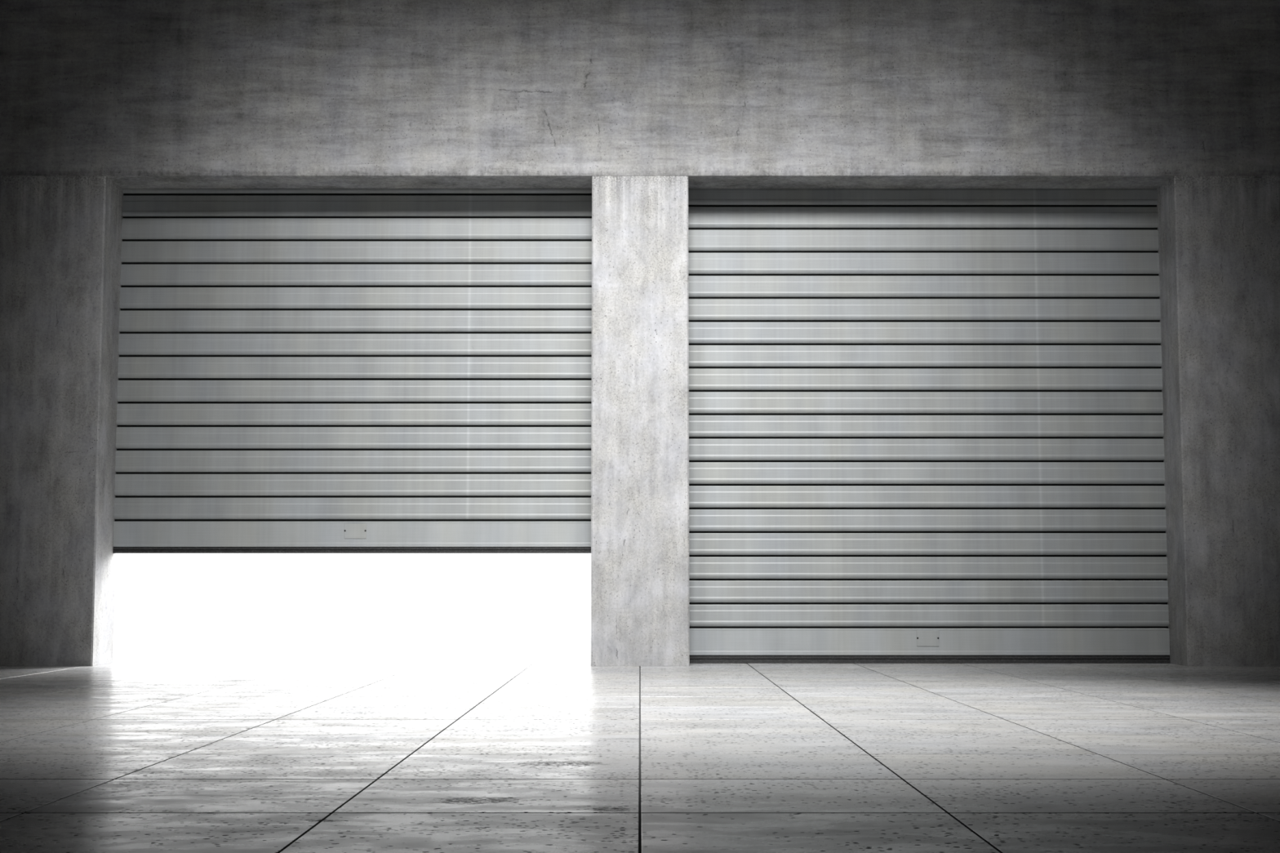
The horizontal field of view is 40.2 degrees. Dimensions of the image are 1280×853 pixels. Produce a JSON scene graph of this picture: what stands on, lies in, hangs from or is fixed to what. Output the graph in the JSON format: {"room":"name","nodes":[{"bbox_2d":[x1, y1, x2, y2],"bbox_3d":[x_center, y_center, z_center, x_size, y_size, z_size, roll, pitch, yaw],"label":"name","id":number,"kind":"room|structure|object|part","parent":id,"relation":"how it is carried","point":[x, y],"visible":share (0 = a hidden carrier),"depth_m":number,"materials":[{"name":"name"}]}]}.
{"room":"garage interior","nodes":[
{"label":"garage interior","id":0,"kind":"room"},
{"bbox_2d":[0,663,1279,852],"bbox_3d":[0.000,1.300,5.303,19.400,0.300,19.198,0,-5,0],"label":"floor","id":1,"kind":"structure","parent":0,"point":[108,757],"depth_m":6.60,"materials":[{"name":"concrete"}]},
{"bbox_2d":[0,0,1279,666],"bbox_3d":[0.000,-3.241,15.070,19.000,10.500,0.560,0,-5,0],"label":"wall","id":2,"kind":"structure","parent":0,"point":[135,94],"depth_m":14.73,"materials":[{"name":"concrete"}]},
{"bbox_2d":[112,188,591,553],"bbox_3d":[-2.445,-0.563,15.047,4.092,3.302,0.054,0,-5,0],"label":"roller shutter","id":3,"kind":"object","parent":2,"relation":"attached to","point":[300,371],"visible":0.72,"depth_m":15.03,"materials":[{"name":"metal"}]},
{"bbox_3d":[-2.426,0.891,14.896,0.190,0.126,0.005,0,-5,0],"label":"plate","id":4,"kind":"part","parent":3,"relation":"part of","materials":[{"name":"metal"}]},
{"bbox_2d":[688,188,1169,663],"bbox_3d":[2.447,-0.048,15.001,4.090,4.135,0.054,0,-5,0],"label":"roller shutter","id":5,"kind":"object","parent":2,"relation":"attached to","point":[926,425],"visible":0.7,"depth_m":14.98,"materials":[{"name":"metal"}]},
{"bbox_3d":[2.440,1.796,14.814,0.190,0.133,0.005,0,-5,0],"label":"plate","id":6,"kind":"part","parent":5,"relation":"part of","materials":[{"name":"metal"}]},
{"bbox_2d":[591,175,689,666],"bbox_3d":[0.001,-0.046,14.782,0.809,4.085,0.560,0,-5,0],"label":"concrete pillar","id":7,"kind":"structure","parent":0,"point":[640,422],"depth_m":14.50,"materials":[{"name":"grey concrete"}]},
{"label":"outside","id":8,"kind":"structure","parent":0,"visible":0},
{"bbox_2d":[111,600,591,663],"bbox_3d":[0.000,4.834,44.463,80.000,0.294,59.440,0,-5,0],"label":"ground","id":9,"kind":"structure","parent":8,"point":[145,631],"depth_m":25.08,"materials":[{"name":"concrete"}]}
]}

